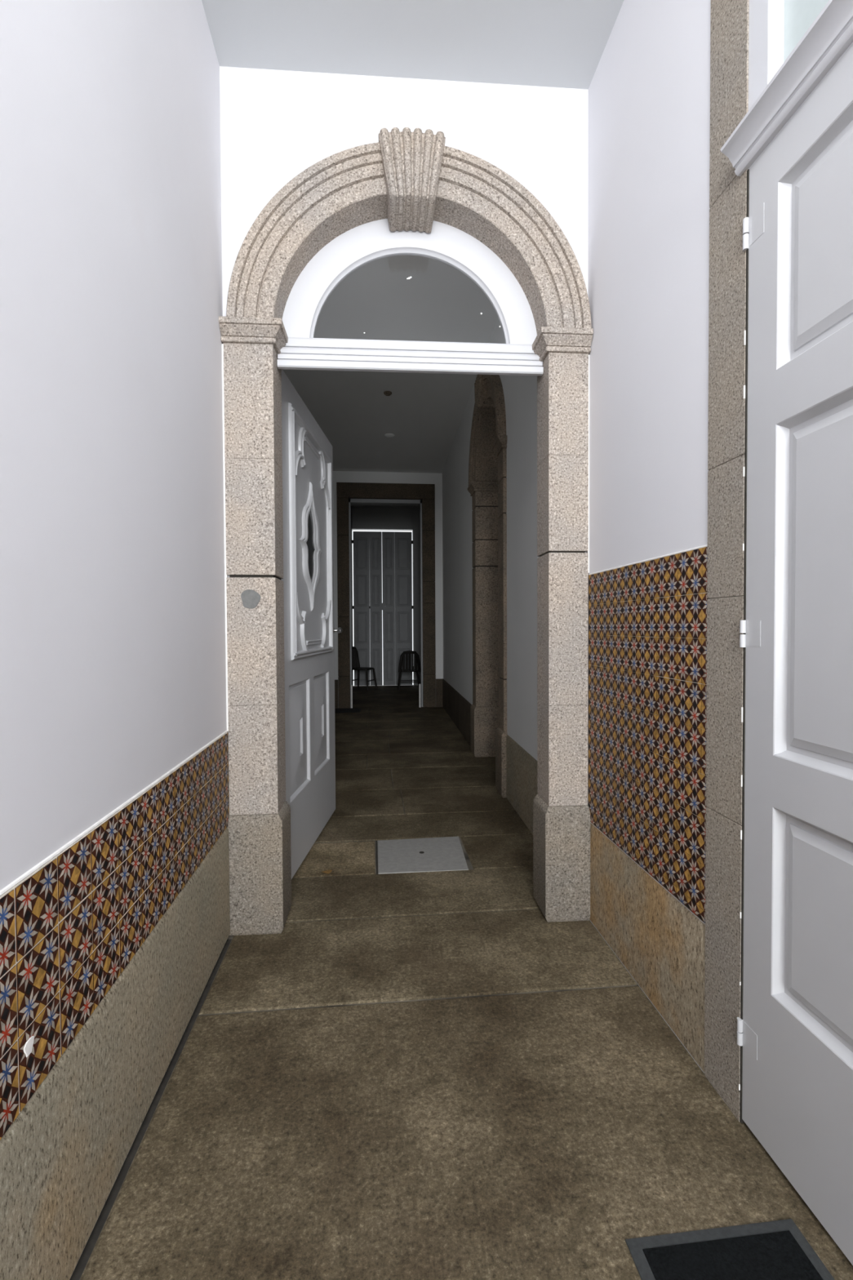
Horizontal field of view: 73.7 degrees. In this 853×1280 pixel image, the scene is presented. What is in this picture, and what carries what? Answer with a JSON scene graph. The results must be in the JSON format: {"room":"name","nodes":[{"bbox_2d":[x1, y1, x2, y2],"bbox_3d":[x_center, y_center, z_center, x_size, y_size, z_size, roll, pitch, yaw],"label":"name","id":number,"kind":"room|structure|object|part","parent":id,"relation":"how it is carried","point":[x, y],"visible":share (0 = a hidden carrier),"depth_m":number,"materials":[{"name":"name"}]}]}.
{"room":"entrance hallway","nodes":[
{"label":"entrance hallway","id":0,"kind":"room"},
{"bbox_2d":[0,0,229,1275],"bbox_3d":[-0.759,-0.703,-0.817,0.250,4.450,7.350,0,1,-6],"label":"wall","id":1,"kind":"structure","parent":0,"point":[113,660],"depth_m":1.51,"materials":[{"name":"white paint"}]},
{"bbox_2d":[0,730,227,897],"bbox_3d":[-0.622,0.522,-0.838,0.011,0.011,7.230,0,1,-6],"label":"bead","id":2,"kind":"object","parent":1,"relation":"attached to","point":[17,881],"visible":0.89,"depth_m":1.41},
{"bbox_2d":[0,732,228,1139],"bbox_3d":[-0.617,0.751,-0.834,0.008,0.450,7.227,0,1,-6],"label":"dado","id":3,"kind":"object","parent":1,"relation":"attached to","point":[69,929],"visible":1,"depth_m":1.40,"materials":[{"name":"tile"}]},
{"bbox_2d":[23,1035,34,1057],"bbox_3d":[-0.804,0.824,1.151,0.003,0.033,0.037,0,1,-6],"label":"plaster dab","id":4,"kind":"object","parent":3,"relation":"attached to","point":[28,1047],"visible":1,"depth_m":1.15,"materials":[{"name":"white paint"}]},
{"bbox_2d":[0,827,230,1279],"bbox_3d":[-0.621,1.239,-0.837,0.032,0.526,7.197,0,1,-6],"label":"baseboard","id":5,"kind":"structure","parent":1,"relation":"attached to","point":[63,1155],"depth_m":1.45,"materials":[{"name":"stone"}]},
{"bbox_2d":[350,502,421,685],"bbox_3d":[-0.951,-1.183,12.861,4.000,4.800,4.070,0,1,-6],"label":"wall","id":6,"kind":"structure","parent":0,"point":[364,517],"depth_m":14.69,"materials":[{"name":"paint"}]},
{"bbox_2d":[351,531,370,685],"bbox_3d":[-1.681,-0.803,14.637,0.462,3.962,0.041,0,1,-6],"label":"shutter","id":7,"kind":"object","parent":6,"relation":"attached to","point":[361,541],"visible":0.85,"depth_m":14.62,"materials":[{"name":"grey paint"}]},
{"bbox_2d":[369,531,382,685],"bbox_3d":[-1.292,-0.806,14.670,0.347,3.962,0.049,0,1,-6],"label":"shutter","id":8,"kind":"object","parent":6,"relation":"attached to","point":[375,537],"visible":0.98,"depth_m":14.66,"materials":[{"name":"grey paint"}]},
{"bbox_2d":[382,531,395,685],"bbox_3d":[-0.978,-0.809,14.708,0.319,3.962,0.035,0,1,-6],"label":"shutter","id":9,"kind":"object","parent":6,"relation":"attached to","point":[388,537],"visible":1,"depth_m":14.69,"materials":[{"name":"grey paint"}]},
{"bbox_2d":[394,531,413,684],"bbox_3d":[-0.577,-0.811,14.744,0.482,3.962,0.040,0,1,-6],"label":"shutter","id":10,"kind":"object","parent":6,"relation":"attached to","point":[403,541],"visible":0.92,"depth_m":14.73,"materials":[{"name":"grey paint"}]},
{"bbox_2d":[333,471,443,708],"bbox_3d":[-0.741,-1.036,10.708,3.200,4.600,0.300,0,1,-6],"label":"wall","id":11,"kind":"structure","parent":0,"point":[338,476],"depth_m":10.57,"materials":[{"name":"paint"}]},
{"bbox_2d":[351,684,352,708],"bbox_3d":[-1.385,1.050,10.527,0.030,0.437,0.063,0,1,-6],"label":"guard","id":12,"kind":"object","parent":11,"relation":"attached to","point":[351,685],"visible":0.8,"depth_m":10.50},
{"bbox_2d":[348,498,422,708],"bbox_3d":[-0.753,-0.674,10.620,1.359,3.874,0.070,0,1,-6],"label":"door frame","id":13,"kind":"structure","parent":11,"relation":"attached to","point":[350,500],"depth_m":10.56,"materials":[{"name":"grey paint"}]},
{"bbox_2d":[334,678,443,708],"bbox_3d":[-0.876,0.998,10.587,2.380,0.540,0.024,0,1,-6],"label":"baseboard","id":14,"kind":"structure","parent":11,"relation":"attached to","point":[438,682],"depth_m":10.68,"materials":[{"name":"stone"}]},
{"bbox_2d":[418,684,420,707],"bbox_3d":[-0.126,1.041,10.649,0.030,0.437,0.063,0,1,-6],"label":"guard","id":15,"kind":"object","parent":11,"relation":"attached to","point":[419,684],"visible":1,"depth_m":10.62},
{"bbox_2d":[282,254,497,473],"bbox_3d":[-0.476,-3.120,6.769,3.000,0.200,7.700,0,1,-6],"label":"ceiling","id":16,"kind":"structure","parent":0,"point":[424,412],"depth_m":6.57,"materials":[{"name":"paint"}]},
{"bbox_2d":[383,391,391,395],"bbox_3d":[-0.473,-3.007,6.953,0.098,0.035,0.100,0,1,-6],"label":"ceiling rose","id":17,"kind":"object","parent":16,"relation":"attached to","point":[385,393],"visible":1,"depth_m":6.92,"materials":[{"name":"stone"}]},
{"bbox_2d":[384,433,394,438],"bbox_3d":[-0.552,-3.041,8.492,0.146,0.035,0.150,0,1,-6],"label":"ceiling rose","id":18,"kind":"object","parent":16,"relation":"attached to","point":[387,435],"visible":1,"depth_m":8.46,"materials":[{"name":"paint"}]},
{"bbox_2d":[219,66,588,797],"bbox_3d":[-0.081,-0.865,2.926,1.910,4.600,0.200,0,1,-4],"label":"wall","id":19,"kind":"structure","parent":0,"point":[275,125],"depth_m":2.78,"materials":[{"name":"white paint"}]},
{"bbox_2d":[201,0,624,88],"bbox_3d":[0.260,-2.770,-0.840,2.203,0.200,7.600,0,1,-6],"label":"ceiling","id":20,"kind":"structure","parent":0,"point":[551,43],"depth_m":2.59,"materials":[{"name":"white paint"}]},
{"bbox_2d":[80,684,852,1279],"bbox_3d":[0.083,1.398,5.215,4.345,0.030,19.136,0,1,-6],"label":"floor","id":21,"kind":"structure","parent":0,"point":[522,1136],"depth_m":1.83,"materials":[{"name":"stone"}]},
{"bbox_2d":[69,939,231,1279],"bbox_3d":[-0.621,1.512,-0.831,0.050,0.080,7.200,0,1,-6],"label":"joint","id":22,"kind":"object","parent":21,"relation":"on","point":[97,1228],"visible":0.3,"depth_m":1.68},
{"bbox_2d":[322,869,332,873],"bbox_3d":[-0.613,1.421,3.489,0.065,0.009,0.040,0,1,-6],"label":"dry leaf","id":23,"kind":"object","parent":21,"relation":"on","point":[329,871],"visible":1,"depth_m":3.49,"materials":[{"name":"brown plant"}]},
{"bbox_2d":[79,684,638,1279],"bbox_3d":[0.059,1.411,5.212,4.500,0.044,19.300,0,1,-6],"label":"mortar","id":24,"kind":"object","parent":21,"relation":"in","point":[467,859],"visible":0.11,"depth_m":2.35,"materials":[{"name":"grey concrete"}]},
{"bbox_2d":[351,646,377,690],"bbox_3d":[-1.575,0.677,13.839,0.584,1.050,0.626,0,1,16],"label":"chair","id":25,"kind":"object","parent":21,"relation":"on","point":[355,660],"visible":0.73,"depth_m":13.93,"materials":[{"name":"wood"}]},
{"bbox_3d":[-1.787,0.436,13.896,0.145,0.568,0.595,0,1,16],"label":"frame","id":26,"kind":"part","parent":25,"relation":"part of","materials":[{"name":"wood"}]},
{"bbox_3d":[-1.691,0.945,14.148,0.048,0.503,0.130,-1,1,-18],"label":"leg","id":27,"kind":"part","parent":25,"relation":"part of","materials":[{"name":"wood"}]},
{"bbox_3d":[-1.553,0.696,13.833,0.493,0.037,0.515,0,1,20],"label":"seat","id":28,"kind":"part","parent":25,"relation":"part of","materials":[{"name":"wood"}]},
{"bbox_3d":[-1.413,0.957,13.530,0.048,0.503,0.130,-1,1,-18],"label":"leg","id":29,"kind":"part","parent":25,"relation":"part of","materials":[{"name":"wood"}]},
{"bbox_3d":[-1.267,0.945,14.022,0.130,0.503,0.048,-1,2,-39],"label":"leg","id":30,"kind":"part","parent":25,"relation":"part of","materials":[{"name":"wood"}]},
{"bbox_2d":[336,482,435,708],"bbox_3d":[-0.751,-0.818,10.702,1.808,4.157,0.340,0,1,-6],"label":"door surround","id":31,"kind":"object","parent":21,"relation":"on","point":[344,491],"visible":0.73,"depth_m":10.51,"materials":[{"name":"stone"}]},
{"bbox_2d":[218,127,593,935],"bbox_3d":[-0.081,-0.491,2.870,1.799,3.854,0.308,0,1,-4],"label":"stone archway","id":32,"kind":"object","parent":21,"relation":"on","point":[411,180],"visible":0.97,"depth_m":2.78,"materials":[{"name":"stone"}]},
{"bbox_2d":[221,343,228,731],"bbox_3d":[-0.971,-0.487,2.748,0.013,1.860,0.013,0,1,-6],"label":"bead","id":33,"kind":"object","parent":32,"relation":"attached to","point":[223,406],"visible":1,"depth_m":2.74},
{"bbox_2d":[280,368,342,879],"bbox_3d":[-0.761,-0.071,3.786,0.115,2.910,1.566,0,1,2],"label":"door","id":34,"kind":"structure","parent":32,"relation":"attached to","point":[308,580],"depth_m":3.71,"materials":[{"name":"white paint"}]},
{"bbox_3d":[-0.787,-0.623,3.798,0.067,0.864,0.604,0,1,2],"label":"medallion moulding","id":35,"kind":"part","parent":34,"relation":"part of","materials":[{"name":"white paint"}]},
{"bbox_3d":[-0.778,-0.623,3.798,0.007,0.550,0.260,0,1,2],"label":"glass pane","id":36,"kind":"part","parent":34,"relation":"part of","materials":[{"name":"glass"}]},
{"bbox_3d":[-0.760,-0.640,3.858,0.178,1.493,1.098,0,1,-6],"label":"panel moulding","id":37,"kind":"part","parent":34,"relation":"part of","materials":[{"name":"white paint"}]},
{"bbox_3d":[-0.767,-0.640,3.858,0.143,1.342,0.947,0,1,-6],"label":"moulding","id":38,"kind":"part","parent":34,"relation":"part of","materials":[{"name":"white paint"}]},
{"bbox_3d":[-0.708,-0.076,4.531,0.070,0.051,0.052,0,1,2],"label":"knob","id":39,"kind":"part","parent":34,"relation":"part of","materials":[{"name":"silver metal"}]},
{"bbox_2d":[277,218,543,376],"bbox_3d":[-0.080,-1.788,2.927,1.400,0.844,0.128,0,1,-4],"label":"frame","id":40,"kind":"structure","parent":32,"relation":"attached to","point":[362,245],"depth_m":2.92,"materials":[{"name":"white paint"}]},
{"bbox_2d":[587,355,589,573],"bbox_3d":[0.816,-0.884,2.865,0.009,1.090,0.009,0,1,-6],"label":"bead","id":41,"kind":"object","parent":32,"relation":"attached to","point":[588,355],"visible":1,"depth_m":2.86},
{"bbox_2d":[397,650,421,690],"bbox_3d":[-0.417,0.721,13.722,0.570,0.954,0.531,0,1,-6],"label":"chair","id":42,"kind":"object","parent":21,"relation":"on","point":[402,662],"visible":0.95,"depth_m":13.51,"materials":[{"name":"wood"}]},
{"bbox_3d":[-0.631,0.976,13.526,0.118,0.457,0.043,-1,2,-40],"label":"leg","id":43,"kind":"part","parent":42,"relation":"part of","materials":[{"name":"wood"}]},
{"bbox_3d":[-0.419,0.738,13.743,0.469,0.034,0.449,0,1,-6],"label":"seat","id":44,"kind":"part","parent":42,"relation":"part of","materials":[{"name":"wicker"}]},
{"bbox_3d":[-0.399,0.507,13.518,0.541,0.516,0.132,0,1,-6],"label":"frame","id":45,"kind":"part","parent":42,"relation":"part of","materials":[{"name":"wood"}]},
{"bbox_3d":[-0.166,0.972,13.570,0.118,0.457,0.043,0,1,29],"label":"leg","id":46,"kind":"part","parent":42,"relation":"part of","materials":[{"name":"wood"}]},
{"bbox_2d":[375,836,468,874],"bbox_3d":[-0.037,1.417,3.765,0.592,0.009,0.561,0,1,-6],"label":"cover","id":47,"kind":"object","parent":21,"relation":"in","point":[430,854],"visible":1,"depth_m":3.74,"materials":[{"name":"metal"}]},
{"bbox_2d":[467,374,507,797],"bbox_3d":[0.719,-0.664,5.865,0.407,4.058,1.879,0,1,-6],"label":"stone archway","id":48,"kind":"object","parent":21,"relation":"on","point":[487,462],"visible":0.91,"depth_m":6.51,"materials":[{"name":"stone"}]},
{"bbox_2d":[704,0,749,1121],"bbox_3d":[0.987,-0.639,1.767,0.125,4.186,0.180,0,1,-6],"label":"stone doorpost","id":49,"kind":"object","parent":21,"relation":"on","point":[730,19],"visible":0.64,"depth_m":1.76,"materials":[{"name":"stone"}]},
{"bbox_2d":[625,1218,835,1279],"bbox_3d":[0.733,1.467,1.113,0.440,0.008,0.609,0,1,-6],"label":"doormat","id":50,"kind":"object","parent":21,"relation":"on","point":[776,1250],"visible":1,"depth_m":1.35,"materials":[{"name":"grey rubber"}]},
{"bbox_2d":[442,317,539,760],"bbox_3d":[0.681,-0.963,7.089,0.260,4.600,7.970,0,1,-4],"label":"wall","id":51,"kind":"structure","parent":0,"point":[520,392],"depth_m":4.77,"materials":[{"name":"paint"}]},
{"bbox_2d":[442,679,471,746],"bbox_3d":[0.450,1.034,8.807,0.032,0.534,3.997,0,1,-4],"label":"baseboard","id":52,"kind":"structure","parent":51,"relation":"attached to","point":[458,708],"depth_m":8.35,"materials":[{"name":"stone"}]},
{"bbox_2d":[506,734,537,835],"bbox_3d":[0.776,1.125,4.079,0.032,0.559,1.817,0,1,-4],"label":"baseboard","id":53,"kind":"structure","parent":51,"relation":"attached to","point":[521,766],"depth_m":4.42,"materials":[{"name":"stone"}]},
{"bbox_2d":[587,0,711,1073],"bbox_3d":[1.285,-0.718,-0.620,0.250,4.450,7.350,0,1,-6],"label":"wall","id":54,"kind":"structure","parent":0,"point":[649,152],"depth_m":2.25,"materials":[{"name":"white paint"}]},
{"bbox_2d":[590,821,705,1071],"bbox_3d":[0.889,1.182,2.407,0.024,0.513,1.030,0,1,-6],"label":"baseboard","id":55,"kind":"structure","parent":54,"relation":"attached to","point":[660,942],"depth_m":2.25,"materials":[{"name":"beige stone"}]},
{"bbox_2d":[588,544,707,575],"bbox_3d":[0.873,-0.319,2.367,0.010,0.010,1.023,0,1,-6],"label":"bead","id":56,"kind":"object","parent":54,"relation":"attached to","point":[706,545],"visible":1,"depth_m":2.21},
{"bbox_2d":[588,546,708,922],"bbox_3d":[0.874,0.305,2.379,0.006,1.242,1.018,0,1,-6],"label":"dado","id":57,"kind":"object","parent":54,"relation":"attached to","point":[647,620],"visible":1,"depth_m":2.22,"materials":[{"name":"tile"}]},
{"bbox_2d":[739,168,749,1123],"bbox_3d":[1.050,-0.624,1.113,0.121,4.187,1.140,0,1,-6],"label":"rebate","id":58,"kind":"structure","parent":54,"relation":"attached to","point":[741,1120],"depth_m":1.68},
{"bbox_2d":[720,0,852,176],"bbox_3d":[0.976,-2.034,1.081,0.118,1.365,1.172,0,1,-6],"label":"window","id":59,"kind":"structure","parent":54,"relation":"in","point":[793,45],"depth_m":1.51,"materials":[{"name":"white paint"}]},
{"bbox_3d":[1.021,-2.051,1.112,0.006,1.050,0.895,0,1,-6],"label":"glass pane","id":60,"kind":"part","parent":59,"relation":"part of","materials":[{"name":"glass"}]},
{"bbox_2d":[737,44,852,1265],"bbox_3d":[1.009,0.050,1.130,0.054,2.805,1.132,0,1,-6],"label":"door","id":61,"kind":"structure","parent":54,"relation":"in","point":[795,1030],"depth_m":1.47,"materials":[{"name":"white paint"}]}
]}

